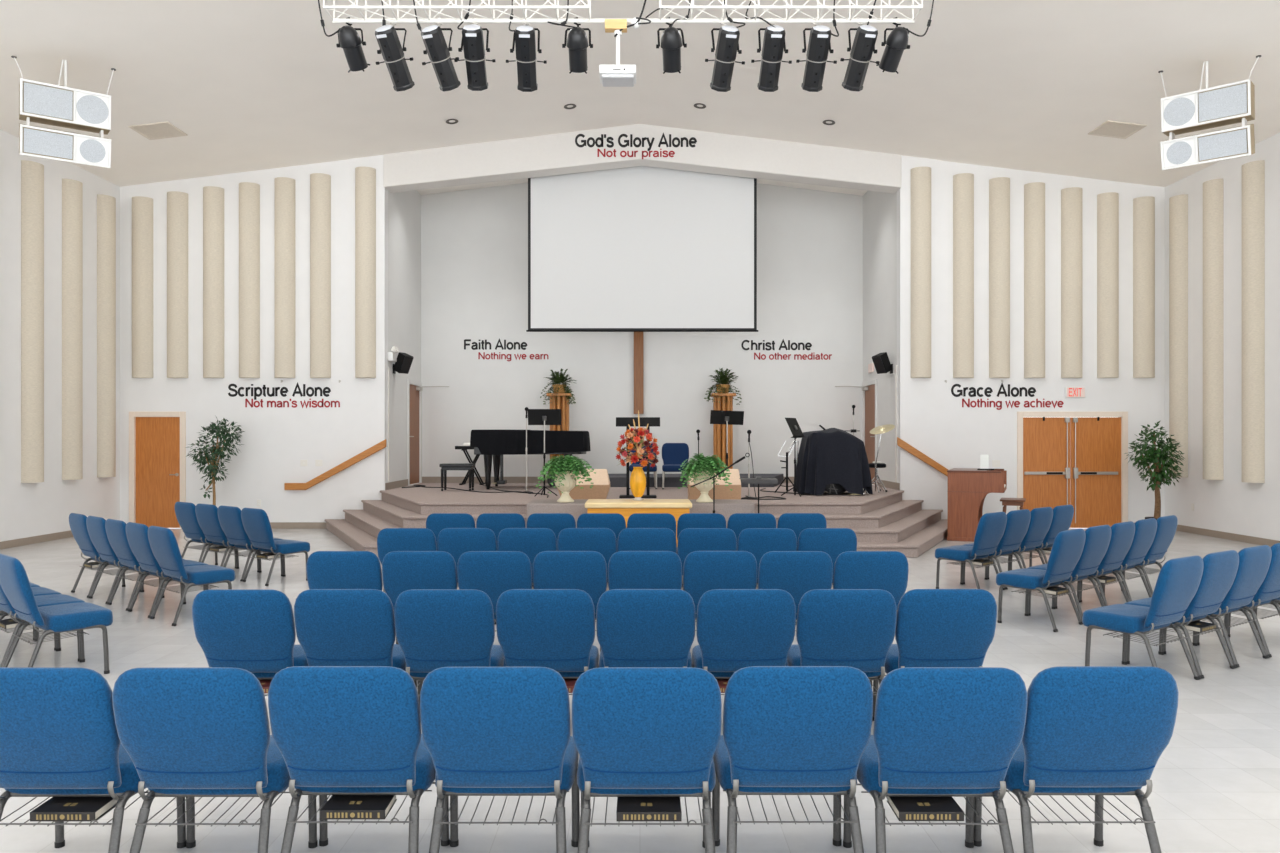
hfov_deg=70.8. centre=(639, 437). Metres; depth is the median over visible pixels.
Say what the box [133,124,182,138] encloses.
grille
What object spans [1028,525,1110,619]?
padded chair
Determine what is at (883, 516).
step
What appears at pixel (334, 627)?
padded chair
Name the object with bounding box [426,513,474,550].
padded chair
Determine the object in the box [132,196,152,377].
acoustic panel
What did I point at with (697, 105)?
recessed light
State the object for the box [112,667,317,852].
padded chair
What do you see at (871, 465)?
stool
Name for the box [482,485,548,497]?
cable
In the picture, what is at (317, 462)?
light switch
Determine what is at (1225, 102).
grille
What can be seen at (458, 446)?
electronic keyboard
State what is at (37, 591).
padded chair
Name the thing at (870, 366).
exit sign
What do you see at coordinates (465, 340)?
lettering
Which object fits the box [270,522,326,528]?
baseboard
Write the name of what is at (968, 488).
piano
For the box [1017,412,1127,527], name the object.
door
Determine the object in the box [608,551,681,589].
padded chair
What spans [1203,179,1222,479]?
acoustic panel
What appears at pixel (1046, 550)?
hymnal
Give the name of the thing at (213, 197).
acoustic panel
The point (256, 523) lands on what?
padded chair
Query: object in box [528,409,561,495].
music stand
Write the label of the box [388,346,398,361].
emergency light
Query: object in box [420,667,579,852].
padded chair
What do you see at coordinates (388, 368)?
cable raceway
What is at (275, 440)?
wall
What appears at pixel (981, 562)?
hymnal
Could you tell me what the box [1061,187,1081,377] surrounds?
acoustic panel
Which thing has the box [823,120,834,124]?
recessed light
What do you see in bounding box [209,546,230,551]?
hymnal
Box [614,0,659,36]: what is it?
cable
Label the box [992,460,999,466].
light switch
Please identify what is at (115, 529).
padded chair
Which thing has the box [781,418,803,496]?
music stand
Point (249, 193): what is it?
acoustic panel
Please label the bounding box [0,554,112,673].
padded chair
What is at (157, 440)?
door
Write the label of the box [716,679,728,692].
hymnal
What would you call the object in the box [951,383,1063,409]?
wall lettering
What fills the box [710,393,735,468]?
pedestal
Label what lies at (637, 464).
chair
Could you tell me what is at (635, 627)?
padded chair
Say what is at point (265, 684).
hymnal
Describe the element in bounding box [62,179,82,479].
acoustic panel
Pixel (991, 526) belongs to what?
padded chair
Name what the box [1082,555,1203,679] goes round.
padded chair
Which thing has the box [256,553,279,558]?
hymnal
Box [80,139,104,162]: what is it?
grille
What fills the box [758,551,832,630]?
padded chair
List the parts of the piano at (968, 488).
lid, panel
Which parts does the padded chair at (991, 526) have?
leg, rail, seat, leg, leg, backrest, leg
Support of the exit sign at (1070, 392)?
attached to the wall at (934, 421)
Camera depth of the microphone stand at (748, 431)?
14.44 m
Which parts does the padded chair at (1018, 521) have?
leg, leg, seat, leg, backrest, leg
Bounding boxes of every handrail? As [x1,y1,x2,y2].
[284,439,385,489]
[897,437,947,476]
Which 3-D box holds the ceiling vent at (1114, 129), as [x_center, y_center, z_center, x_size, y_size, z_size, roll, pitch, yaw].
[7.577,-4.899,14.308,0.617,0.090,0.620,0,0,0]
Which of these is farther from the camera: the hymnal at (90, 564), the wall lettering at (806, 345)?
the wall lettering at (806, 345)
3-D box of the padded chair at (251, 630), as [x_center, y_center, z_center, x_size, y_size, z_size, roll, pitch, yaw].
[-2.128,1.247,5.082,0.542,0.879,0.627,0,0,0]
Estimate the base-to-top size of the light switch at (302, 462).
0.120 m
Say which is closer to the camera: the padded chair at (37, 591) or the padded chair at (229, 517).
the padded chair at (37, 591)
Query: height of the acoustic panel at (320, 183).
3.748 m
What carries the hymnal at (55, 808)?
in the padded chair at (59, 737)
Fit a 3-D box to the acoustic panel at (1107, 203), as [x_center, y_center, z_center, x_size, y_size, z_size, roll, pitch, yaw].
[8.665,-2.811,16.607,0.370,3.396,0.180,0,0,0]
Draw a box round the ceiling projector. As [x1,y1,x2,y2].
[599,30,635,86]
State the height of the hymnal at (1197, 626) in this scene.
0.040 m
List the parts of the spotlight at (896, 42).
power cord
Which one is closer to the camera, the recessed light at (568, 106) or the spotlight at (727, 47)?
the spotlight at (727, 47)
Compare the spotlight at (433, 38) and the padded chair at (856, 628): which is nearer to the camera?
the padded chair at (856, 628)
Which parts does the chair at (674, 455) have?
leg, seat, backrest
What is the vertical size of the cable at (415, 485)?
0.018 m
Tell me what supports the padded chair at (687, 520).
on the floor
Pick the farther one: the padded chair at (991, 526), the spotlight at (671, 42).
the padded chair at (991, 526)
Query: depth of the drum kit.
15.35 m
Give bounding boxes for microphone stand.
[523,407,532,492]
[690,453,749,512]
[696,429,699,453]
[743,430,756,498]
[851,405,855,434]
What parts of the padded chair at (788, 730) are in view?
leg, rail, leg, seat, cross rail, backrest, leg, rail, leg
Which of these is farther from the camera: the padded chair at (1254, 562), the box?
the box
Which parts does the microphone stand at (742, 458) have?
boom arm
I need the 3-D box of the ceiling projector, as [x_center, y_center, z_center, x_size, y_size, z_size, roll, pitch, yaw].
[-0.227,-3.938,9.299,0.376,0.525,0.302,0,0,0]
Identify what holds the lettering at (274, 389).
attached to the wall at (275, 440)
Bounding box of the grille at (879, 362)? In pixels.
[872,356,885,373]
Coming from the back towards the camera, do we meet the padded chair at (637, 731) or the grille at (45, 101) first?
the grille at (45, 101)
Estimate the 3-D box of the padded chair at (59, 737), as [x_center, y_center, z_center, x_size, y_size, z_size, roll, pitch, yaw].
[-2.135,1.247,3.450,0.542,0.879,0.627,0,0,0]
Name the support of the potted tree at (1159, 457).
on the floor
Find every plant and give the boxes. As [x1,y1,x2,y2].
[540,368,575,404]
[704,368,741,404]
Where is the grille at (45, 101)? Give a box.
[24,82,72,119]
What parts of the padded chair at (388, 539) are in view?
backrest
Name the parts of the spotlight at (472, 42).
power cord, label plate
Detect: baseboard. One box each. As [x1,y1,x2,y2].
[0,530,72,548]
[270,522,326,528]
[385,477,899,489]
[1176,524,1279,546]
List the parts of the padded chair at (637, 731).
leg, rail, seat, cross rail, backrest, rail, leg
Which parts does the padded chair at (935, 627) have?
leg, seat, backrest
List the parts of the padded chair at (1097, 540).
leg, leg, seat, leg, backrest, leg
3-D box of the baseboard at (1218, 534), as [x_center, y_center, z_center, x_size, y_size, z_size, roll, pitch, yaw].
[9.734,1.623,6.350,0.012,0.115,20.700,0,0,0]
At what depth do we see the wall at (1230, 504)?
14.82 m
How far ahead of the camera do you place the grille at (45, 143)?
11.47 m
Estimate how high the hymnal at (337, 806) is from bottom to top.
0.040 m
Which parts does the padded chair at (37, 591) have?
seat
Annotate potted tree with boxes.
[185,417,244,505]
[1125,421,1184,519]
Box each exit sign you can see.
[868,363,873,372]
[1065,387,1084,397]
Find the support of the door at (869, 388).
in the wall at (879, 208)
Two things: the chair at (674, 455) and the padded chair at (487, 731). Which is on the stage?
the chair at (674, 455)
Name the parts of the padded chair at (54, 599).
rail, backrest, leg, rail, seat, leg, leg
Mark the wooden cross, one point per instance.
(638, 336)
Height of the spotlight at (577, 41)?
0.828 m
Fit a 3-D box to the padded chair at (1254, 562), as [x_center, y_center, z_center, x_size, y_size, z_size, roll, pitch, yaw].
[4.427,1.247,6.940,0.542,0.879,0.627,0,0,-34]
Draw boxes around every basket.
[552,384,566,392]
[716,384,729,392]
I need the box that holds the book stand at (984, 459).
[977,455,994,469]
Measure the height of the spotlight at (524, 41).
1.001 m
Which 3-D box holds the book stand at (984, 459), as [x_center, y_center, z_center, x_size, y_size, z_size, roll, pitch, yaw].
[5.746,0.405,14.947,0.260,0.251,0.180,0,0,24]
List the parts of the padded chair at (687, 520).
backrest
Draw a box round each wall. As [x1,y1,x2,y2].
[0,129,119,541]
[120,155,387,523]
[388,190,420,489]
[421,183,862,476]
[863,191,896,484]
[897,155,1164,521]
[1165,133,1279,540]
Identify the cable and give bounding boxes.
[402,485,425,487]
[415,485,530,493]
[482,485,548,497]
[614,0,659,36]
[741,496,785,499]
[760,488,803,494]
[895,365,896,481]
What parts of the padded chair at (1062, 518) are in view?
leg, seat, leg, backrest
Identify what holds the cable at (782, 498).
on the stage
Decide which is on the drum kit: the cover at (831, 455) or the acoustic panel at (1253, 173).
the cover at (831, 455)
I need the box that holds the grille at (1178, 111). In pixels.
[1164,97,1194,125]
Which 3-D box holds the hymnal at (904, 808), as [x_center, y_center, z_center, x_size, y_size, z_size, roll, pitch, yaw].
[1.057,1.370,3.345,0.236,0.040,0.169,0,0,0]
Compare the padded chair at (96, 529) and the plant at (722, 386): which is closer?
the padded chair at (96, 529)
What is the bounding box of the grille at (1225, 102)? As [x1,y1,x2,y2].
[1198,83,1246,121]
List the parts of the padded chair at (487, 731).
leg, rail, leg, backrest, cross rail, seat, leg, rail, leg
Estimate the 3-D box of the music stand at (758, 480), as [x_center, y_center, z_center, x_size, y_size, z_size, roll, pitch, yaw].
[1.619,1.103,12.318,0.500,1.146,0.387,0,0,0]
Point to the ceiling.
(252, 85)
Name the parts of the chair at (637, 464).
backrest, seat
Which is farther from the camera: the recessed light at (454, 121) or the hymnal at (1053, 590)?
the recessed light at (454, 121)
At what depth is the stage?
14.67 m
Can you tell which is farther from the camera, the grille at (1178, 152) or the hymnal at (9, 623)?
the grille at (1178, 152)
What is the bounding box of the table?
[585,499,691,544]
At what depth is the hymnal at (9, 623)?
6.58 m
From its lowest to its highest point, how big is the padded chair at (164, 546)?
0.879 m
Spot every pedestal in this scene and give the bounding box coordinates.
[546,393,571,472]
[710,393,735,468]
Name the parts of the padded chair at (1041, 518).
leg, leg, seat, backrest, leg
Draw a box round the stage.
[380,483,903,513]
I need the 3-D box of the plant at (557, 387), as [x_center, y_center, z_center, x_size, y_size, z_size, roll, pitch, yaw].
[-1.679,-1.067,18.893,0.760,0.782,0.809,0,0,25]
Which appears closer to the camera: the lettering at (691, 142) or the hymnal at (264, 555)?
the hymnal at (264, 555)
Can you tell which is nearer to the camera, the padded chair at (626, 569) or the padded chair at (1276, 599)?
the padded chair at (626, 569)
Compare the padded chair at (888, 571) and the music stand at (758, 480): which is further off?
the music stand at (758, 480)
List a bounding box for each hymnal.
[0,618,29,628]
[30,797,117,820]
[84,562,107,567]
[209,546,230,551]
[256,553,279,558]
[259,680,271,693]
[320,795,396,818]
[564,679,576,692]
[616,797,681,820]
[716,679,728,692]
[887,797,963,820]
[968,559,992,565]
[1039,548,1051,553]
[1039,586,1068,594]
[1088,576,1115,583]
[1178,621,1215,632]
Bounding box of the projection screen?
[526,166,757,331]
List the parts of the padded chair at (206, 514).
leg, backrest, seat, leg, leg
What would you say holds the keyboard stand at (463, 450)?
on the stage
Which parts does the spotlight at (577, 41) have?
power cord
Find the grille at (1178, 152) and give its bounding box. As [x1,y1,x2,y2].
[1167,141,1191,163]
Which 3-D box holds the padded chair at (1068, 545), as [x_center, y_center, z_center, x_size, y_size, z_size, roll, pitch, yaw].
[3.624,1.247,8.150,0.542,0.879,0.627,0,0,-40]
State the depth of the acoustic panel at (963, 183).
16.55 m
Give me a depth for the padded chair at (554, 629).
4.82 m
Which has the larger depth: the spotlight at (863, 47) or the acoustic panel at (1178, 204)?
the acoustic panel at (1178, 204)
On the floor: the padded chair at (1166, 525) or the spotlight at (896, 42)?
the padded chair at (1166, 525)
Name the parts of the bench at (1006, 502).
seat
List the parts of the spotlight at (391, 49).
label plate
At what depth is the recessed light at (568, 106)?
15.36 m
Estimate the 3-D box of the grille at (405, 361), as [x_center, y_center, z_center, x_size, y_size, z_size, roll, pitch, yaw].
[-4.462,-1.394,17.207,0.147,0.312,0.240,0,0,26]
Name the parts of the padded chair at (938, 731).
leg, rail, leg, seat, cross rail, backrest, leg, rail, leg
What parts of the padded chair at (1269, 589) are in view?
leg, rail, seat, leg, backrest, rail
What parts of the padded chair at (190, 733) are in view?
leg, rail, leg, backrest, cross rail, seat, leg, rail, leg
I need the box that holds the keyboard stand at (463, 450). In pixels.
[459,449,484,484]
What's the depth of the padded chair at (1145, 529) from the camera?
8.97 m
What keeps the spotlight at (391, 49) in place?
hanging from the lighting truss
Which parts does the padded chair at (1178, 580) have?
leg, rail, leg, seat, leg, cross rail, backrest, rail, leg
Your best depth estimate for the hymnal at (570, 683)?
4.94 m
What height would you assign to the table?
0.835 m
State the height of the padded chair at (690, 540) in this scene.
0.879 m
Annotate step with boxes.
[325,519,947,556]
[343,510,942,542]
[361,500,923,527]
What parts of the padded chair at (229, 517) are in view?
leg, backrest, leg, seat, leg, leg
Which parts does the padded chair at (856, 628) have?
seat, backrest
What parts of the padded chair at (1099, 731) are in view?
leg, rail, leg, seat, cross rail, leg, backrest, rail, leg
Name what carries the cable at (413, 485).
on the stage
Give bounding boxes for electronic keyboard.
[455,445,473,448]
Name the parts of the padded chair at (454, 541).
backrest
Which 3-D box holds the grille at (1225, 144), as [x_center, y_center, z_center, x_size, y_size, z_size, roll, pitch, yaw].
[7.459,-3.751,11.525,0.521,0.283,0.102,0,0,41]
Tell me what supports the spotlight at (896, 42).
hanging from the lighting truss
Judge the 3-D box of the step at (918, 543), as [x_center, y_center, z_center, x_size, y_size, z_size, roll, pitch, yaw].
[0.065,1.591,14.643,11.811,0.178,4.055,0,0,0]
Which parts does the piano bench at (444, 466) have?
leg, leg, seat, leg, leg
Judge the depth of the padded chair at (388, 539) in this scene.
8.05 m
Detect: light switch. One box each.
[300,460,306,465]
[315,460,321,465]
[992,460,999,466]
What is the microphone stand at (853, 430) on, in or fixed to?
on the stage
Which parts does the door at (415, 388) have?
frame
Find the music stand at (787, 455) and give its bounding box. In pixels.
[774,441,798,492]
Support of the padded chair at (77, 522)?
on the floor
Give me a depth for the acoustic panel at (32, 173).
14.08 m
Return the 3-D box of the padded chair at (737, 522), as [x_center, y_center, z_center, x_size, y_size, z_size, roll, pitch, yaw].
[1.205,1.247,9.943,0.542,0.879,0.627,0,0,0]
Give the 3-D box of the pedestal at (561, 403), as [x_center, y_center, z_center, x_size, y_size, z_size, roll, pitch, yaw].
[-1.690,-0.080,18.900,0.500,1.700,0.500,0,0,0]
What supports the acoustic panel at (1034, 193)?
attached to the wall at (934, 421)
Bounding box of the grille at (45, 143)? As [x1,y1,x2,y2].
[24,128,72,158]
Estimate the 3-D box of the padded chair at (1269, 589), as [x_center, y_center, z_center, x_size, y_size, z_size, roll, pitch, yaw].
[4.875,1.247,7.242,0.542,0.879,0.627,0,0,-34]
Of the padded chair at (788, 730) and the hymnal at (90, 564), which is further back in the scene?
the hymnal at (90, 564)
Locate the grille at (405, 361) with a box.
[400,356,413,373]
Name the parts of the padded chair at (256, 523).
leg, backrest, leg, leg, seat, rail, leg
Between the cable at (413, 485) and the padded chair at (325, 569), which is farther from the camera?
the cable at (413, 485)
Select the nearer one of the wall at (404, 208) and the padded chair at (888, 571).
the padded chair at (888, 571)
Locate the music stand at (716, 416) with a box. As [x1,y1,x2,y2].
[710,410,743,467]
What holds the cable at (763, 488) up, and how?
on the stage
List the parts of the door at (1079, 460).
latch rod, latch rod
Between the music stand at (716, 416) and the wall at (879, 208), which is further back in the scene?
the wall at (879, 208)
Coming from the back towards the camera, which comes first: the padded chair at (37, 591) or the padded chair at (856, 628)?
the padded chair at (37, 591)
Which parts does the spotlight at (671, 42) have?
power cord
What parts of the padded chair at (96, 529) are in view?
leg, backrest, leg, seat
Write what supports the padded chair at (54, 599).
on the floor
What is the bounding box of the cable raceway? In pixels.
[388,368,388,481]
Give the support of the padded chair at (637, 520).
on the floor
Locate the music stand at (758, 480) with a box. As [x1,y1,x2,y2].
[739,477,777,512]
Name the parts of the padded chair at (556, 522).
backrest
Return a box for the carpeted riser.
[547,474,783,486]
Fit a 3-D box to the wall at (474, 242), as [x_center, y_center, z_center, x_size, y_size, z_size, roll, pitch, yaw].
[0.045,-2.115,19.550,9.950,7.590,0.200,0,0,0]
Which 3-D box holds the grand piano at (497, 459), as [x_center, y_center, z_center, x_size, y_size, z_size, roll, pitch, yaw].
[-2.068,0.450,17.462,2.056,1.040,1.402,0,0,0]
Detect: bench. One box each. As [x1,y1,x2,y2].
[439,463,474,490]
[1000,498,1025,512]
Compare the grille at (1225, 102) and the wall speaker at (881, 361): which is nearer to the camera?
the grille at (1225, 102)
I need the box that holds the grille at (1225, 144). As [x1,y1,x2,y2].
[1198,129,1246,160]
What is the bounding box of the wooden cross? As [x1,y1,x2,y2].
[634,332,642,413]
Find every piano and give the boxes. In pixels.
[474,447,585,488]
[947,468,1006,541]
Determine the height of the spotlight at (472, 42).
0.991 m
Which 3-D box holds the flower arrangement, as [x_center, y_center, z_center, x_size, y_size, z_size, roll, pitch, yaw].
[-0.027,0.235,12.201,0.549,1.220,0.584,0,0,-41]
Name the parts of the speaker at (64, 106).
frame, frame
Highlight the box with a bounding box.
[688,469,740,498]
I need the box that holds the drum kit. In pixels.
[818,425,868,495]
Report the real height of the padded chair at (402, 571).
0.879 m
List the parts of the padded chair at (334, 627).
backrest, seat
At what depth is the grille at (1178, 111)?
11.83 m
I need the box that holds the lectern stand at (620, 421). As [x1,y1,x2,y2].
[616,417,659,497]
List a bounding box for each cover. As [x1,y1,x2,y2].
[470,430,590,454]
[793,428,872,494]
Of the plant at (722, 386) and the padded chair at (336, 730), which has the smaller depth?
the padded chair at (336, 730)
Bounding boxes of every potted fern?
[536,455,595,502]
[678,453,732,502]
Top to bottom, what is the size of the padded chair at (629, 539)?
0.879 m
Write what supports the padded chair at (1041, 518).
on the floor
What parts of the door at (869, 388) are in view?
frame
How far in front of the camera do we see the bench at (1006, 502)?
15.23 m
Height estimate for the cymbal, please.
1.212 m
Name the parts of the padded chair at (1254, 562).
leg, leg, rail, seat, leg, rail, backrest, leg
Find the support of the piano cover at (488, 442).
on the grand piano at (497, 459)
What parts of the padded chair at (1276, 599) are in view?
leg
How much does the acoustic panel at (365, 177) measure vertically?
3.860 m
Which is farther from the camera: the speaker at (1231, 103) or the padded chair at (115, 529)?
the speaker at (1231, 103)
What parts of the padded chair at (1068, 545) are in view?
leg, rail, leg, seat, leg, backrest, leg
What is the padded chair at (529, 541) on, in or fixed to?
on the floor
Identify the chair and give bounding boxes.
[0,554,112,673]
[0,585,84,666]
[0,587,60,650]
[0,667,186,852]
[30,582,39,639]
[69,513,140,597]
[86,516,160,603]
[105,519,184,610]
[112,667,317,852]
[126,522,207,617]
[148,526,234,625]
[174,502,235,568]
[192,589,307,695]
[195,504,258,571]
[217,506,282,580]
[241,508,309,585]
[268,666,449,852]
[294,589,416,686]
[307,551,398,643]
[377,528,436,592]
[382,551,456,609]
[394,589,503,719]
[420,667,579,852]
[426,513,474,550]
[437,528,496,624]
[457,551,531,631]
[476,513,525,550]
[496,589,598,694]
[498,528,556,584]
[527,513,575,586]
[533,551,606,651]
[557,528,616,590]
[572,667,721,852]
[577,513,625,542]
[596,589,694,667]
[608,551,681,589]
[617,528,676,552]
[627,513,675,535]
[629,443,656,488]
[662,443,688,488]
[676,513,726,553]
[677,528,736,589]
[683,551,756,630]
[692,589,795,694]
[712,666,872,852]
[727,513,776,544]
[737,528,796,587]
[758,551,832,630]
[777,513,826,545]
[787,589,896,721]
[797,528,856,586]
[833,551,908,608]
[843,667,1026,852]
[873,589,996,720]
[935,512,1006,589]
[963,509,1030,589]
[973,666,1178,852]
[987,507,1052,578]
[996,528,1085,631]
[1010,505,1073,569]
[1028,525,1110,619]
[1055,521,1134,608]
[1080,518,1156,601]
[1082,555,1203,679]
[1103,515,1177,594]
[1124,550,1238,678]
[1163,545,1271,667]
[1197,543,1279,656]
[1228,597,1279,636]
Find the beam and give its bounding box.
[383,124,900,193]
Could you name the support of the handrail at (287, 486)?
attached to the wall at (275, 440)
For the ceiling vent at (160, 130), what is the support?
in the ceiling
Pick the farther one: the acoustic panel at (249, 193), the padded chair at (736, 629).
the acoustic panel at (249, 193)
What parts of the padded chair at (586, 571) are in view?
backrest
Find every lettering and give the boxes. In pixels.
[228,382,339,407]
[464,338,547,360]
[575,133,696,158]
[741,339,831,359]
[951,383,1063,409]
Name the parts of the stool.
seat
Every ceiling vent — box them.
[128,121,187,139]
[1088,120,1146,138]
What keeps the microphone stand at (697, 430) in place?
on the stage
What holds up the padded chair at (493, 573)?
on the floor
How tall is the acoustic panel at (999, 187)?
3.674 m
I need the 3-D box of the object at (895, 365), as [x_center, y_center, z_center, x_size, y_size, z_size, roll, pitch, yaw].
[4.808,-0.270,16.900,0.025,2.200,0.040,0,0,0]
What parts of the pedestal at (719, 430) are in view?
fluted post, fluted post, fluted post, fluted post, fluted post, fluted post, fluted post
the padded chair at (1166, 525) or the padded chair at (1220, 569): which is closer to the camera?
the padded chair at (1220, 569)
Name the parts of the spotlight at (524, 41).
power cord, label plate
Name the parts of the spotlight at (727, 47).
label plate, power cord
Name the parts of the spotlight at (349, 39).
power cord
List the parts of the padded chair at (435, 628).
cross rail, leg, backrest, seat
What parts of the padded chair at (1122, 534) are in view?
leg, seat, leg, backrest, leg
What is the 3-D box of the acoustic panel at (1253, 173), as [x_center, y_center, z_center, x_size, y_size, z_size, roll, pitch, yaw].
[9.642,-1.815,14.220,0.190,5.030,0.380,0,0,0]
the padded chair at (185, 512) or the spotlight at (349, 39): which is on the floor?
the padded chair at (185, 512)
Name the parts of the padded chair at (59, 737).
rail, leg, backrest, cross rail, seat, leg, rail, leg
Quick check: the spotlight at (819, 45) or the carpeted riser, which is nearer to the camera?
the spotlight at (819, 45)
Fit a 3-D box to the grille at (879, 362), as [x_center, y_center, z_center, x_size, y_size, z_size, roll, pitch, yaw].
[4.552,-1.390,17.157,0.147,0.312,0.240,0,0,-26]
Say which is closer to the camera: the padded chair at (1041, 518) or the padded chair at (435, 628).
the padded chair at (435, 628)
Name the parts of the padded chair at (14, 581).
leg, backrest, rail, leg, seat, rail, leg, leg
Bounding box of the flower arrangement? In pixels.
[616,410,659,500]
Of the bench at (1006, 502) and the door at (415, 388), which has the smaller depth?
the bench at (1006, 502)
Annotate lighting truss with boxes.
[323,0,922,32]
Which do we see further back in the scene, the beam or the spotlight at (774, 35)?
the beam
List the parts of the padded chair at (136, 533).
leg, backrest, leg, seat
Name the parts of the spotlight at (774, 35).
power cord, label plate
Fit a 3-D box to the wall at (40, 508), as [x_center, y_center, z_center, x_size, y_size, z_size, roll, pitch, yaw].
[-9.750,-1.506,6.350,0.200,6.372,20.700,0,0,0]
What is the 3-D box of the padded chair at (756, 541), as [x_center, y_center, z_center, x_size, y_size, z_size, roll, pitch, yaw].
[1.144,1.247,8.343,0.542,0.879,0.627,0,0,0]
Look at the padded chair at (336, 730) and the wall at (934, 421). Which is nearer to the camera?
the padded chair at (336, 730)
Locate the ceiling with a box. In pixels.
[0,0,1279,195]
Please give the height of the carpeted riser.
0.200 m
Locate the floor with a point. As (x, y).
(1216, 781)
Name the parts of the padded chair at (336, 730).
leg, rail, leg, backrest, cross rail, seat, leg, rail, leg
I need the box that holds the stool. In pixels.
[869,463,886,491]
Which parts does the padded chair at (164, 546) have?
leg, backrest, leg, seat, rail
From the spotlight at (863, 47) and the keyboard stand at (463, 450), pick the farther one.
the keyboard stand at (463, 450)
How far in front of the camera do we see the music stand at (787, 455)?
15.73 m
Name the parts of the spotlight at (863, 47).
label plate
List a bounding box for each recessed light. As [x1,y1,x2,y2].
[446,119,457,123]
[564,104,575,108]
[694,103,705,108]
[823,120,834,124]
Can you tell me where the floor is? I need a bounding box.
[0,528,1279,852]
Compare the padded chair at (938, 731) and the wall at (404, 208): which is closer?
the padded chair at (938, 731)
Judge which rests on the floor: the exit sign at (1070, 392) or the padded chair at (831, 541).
the padded chair at (831, 541)
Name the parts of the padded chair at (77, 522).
leg, backrest, leg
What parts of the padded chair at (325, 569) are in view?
backrest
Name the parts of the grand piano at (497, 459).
leg, leg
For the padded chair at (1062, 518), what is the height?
0.879 m
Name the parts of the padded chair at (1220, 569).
leg, leg, seat, rail, leg, rail, backrest, leg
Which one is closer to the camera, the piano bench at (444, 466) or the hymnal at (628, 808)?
the hymnal at (628, 808)
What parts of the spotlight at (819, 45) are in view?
label plate, power cord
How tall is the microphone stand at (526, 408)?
1.518 m
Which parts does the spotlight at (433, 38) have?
power cord, label plate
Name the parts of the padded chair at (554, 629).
seat, cross rail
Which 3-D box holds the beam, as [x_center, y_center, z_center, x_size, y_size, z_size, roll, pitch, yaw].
[0.045,-5.231,16.860,9.590,1.198,0.440,0,0,0]
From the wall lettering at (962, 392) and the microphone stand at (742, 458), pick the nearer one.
the microphone stand at (742, 458)
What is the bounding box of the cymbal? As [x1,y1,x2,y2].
[864,424,894,492]
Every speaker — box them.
[11,56,115,167]
[393,352,413,373]
[872,352,892,373]
[1158,55,1260,169]
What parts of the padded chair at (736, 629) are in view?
cross rail, seat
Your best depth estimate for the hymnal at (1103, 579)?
8.67 m
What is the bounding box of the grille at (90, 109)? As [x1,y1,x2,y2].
[76,95,108,123]
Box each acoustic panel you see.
[21,160,43,482]
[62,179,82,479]
[97,194,115,476]
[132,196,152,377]
[167,191,187,377]
[203,186,223,377]
[239,182,259,377]
[274,177,294,377]
[310,173,330,377]
[355,167,375,377]
[911,167,930,377]
[953,173,973,377]
[989,177,1009,377]
[1024,182,1044,377]
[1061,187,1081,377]
[1097,192,1118,377]
[1133,196,1154,377]
[1169,194,1187,476]
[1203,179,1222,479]
[1242,160,1264,482]
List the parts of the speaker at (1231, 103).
frame, frame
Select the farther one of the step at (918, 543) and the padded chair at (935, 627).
the step at (918, 543)
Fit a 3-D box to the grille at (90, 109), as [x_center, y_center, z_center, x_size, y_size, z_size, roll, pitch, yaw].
[-7.151,-4.290,11.758,0.360,0.359,0.050,0,0,-36]
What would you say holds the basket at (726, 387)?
on the pedestal at (719, 430)
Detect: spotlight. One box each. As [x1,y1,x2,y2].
[318,0,369,72]
[375,0,414,91]
[413,0,460,91]
[454,0,495,90]
[506,0,546,91]
[548,0,592,73]
[656,0,690,73]
[705,0,744,91]
[745,1,791,91]
[796,0,838,91]
[840,0,879,91]
[876,0,933,73]
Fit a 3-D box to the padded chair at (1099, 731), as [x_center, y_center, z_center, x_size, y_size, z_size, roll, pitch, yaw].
[1.645,1.247,3.465,0.542,0.879,0.627,0,0,0]
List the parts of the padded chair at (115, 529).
leg, backrest, leg, seat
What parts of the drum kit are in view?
chrome leg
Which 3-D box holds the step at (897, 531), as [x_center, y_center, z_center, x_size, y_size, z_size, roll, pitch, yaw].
[0.055,1.502,14.793,11.111,0.355,3.755,0,0,0]
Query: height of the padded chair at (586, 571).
0.879 m
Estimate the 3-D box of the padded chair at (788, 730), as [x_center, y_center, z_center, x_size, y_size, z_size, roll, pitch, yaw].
[0.565,1.247,3.467,0.542,0.879,0.627,0,0,0]
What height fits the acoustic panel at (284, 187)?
3.674 m
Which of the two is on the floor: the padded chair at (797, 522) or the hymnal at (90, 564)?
the padded chair at (797, 522)
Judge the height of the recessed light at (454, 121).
0.056 m
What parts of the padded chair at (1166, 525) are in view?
seat, leg, backrest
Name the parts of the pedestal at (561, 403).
fluted post, fluted post, fluted post, fluted post, fluted post, fluted post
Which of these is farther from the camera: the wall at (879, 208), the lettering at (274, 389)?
the wall at (879, 208)
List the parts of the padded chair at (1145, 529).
seat, leg, backrest, leg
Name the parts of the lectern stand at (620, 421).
post, post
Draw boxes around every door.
[129,412,185,528]
[408,379,448,485]
[835,379,876,483]
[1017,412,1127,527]
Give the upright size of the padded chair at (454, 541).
0.879 m
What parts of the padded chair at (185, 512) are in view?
leg, backrest, seat, leg, leg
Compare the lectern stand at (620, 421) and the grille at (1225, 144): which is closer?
the grille at (1225, 144)

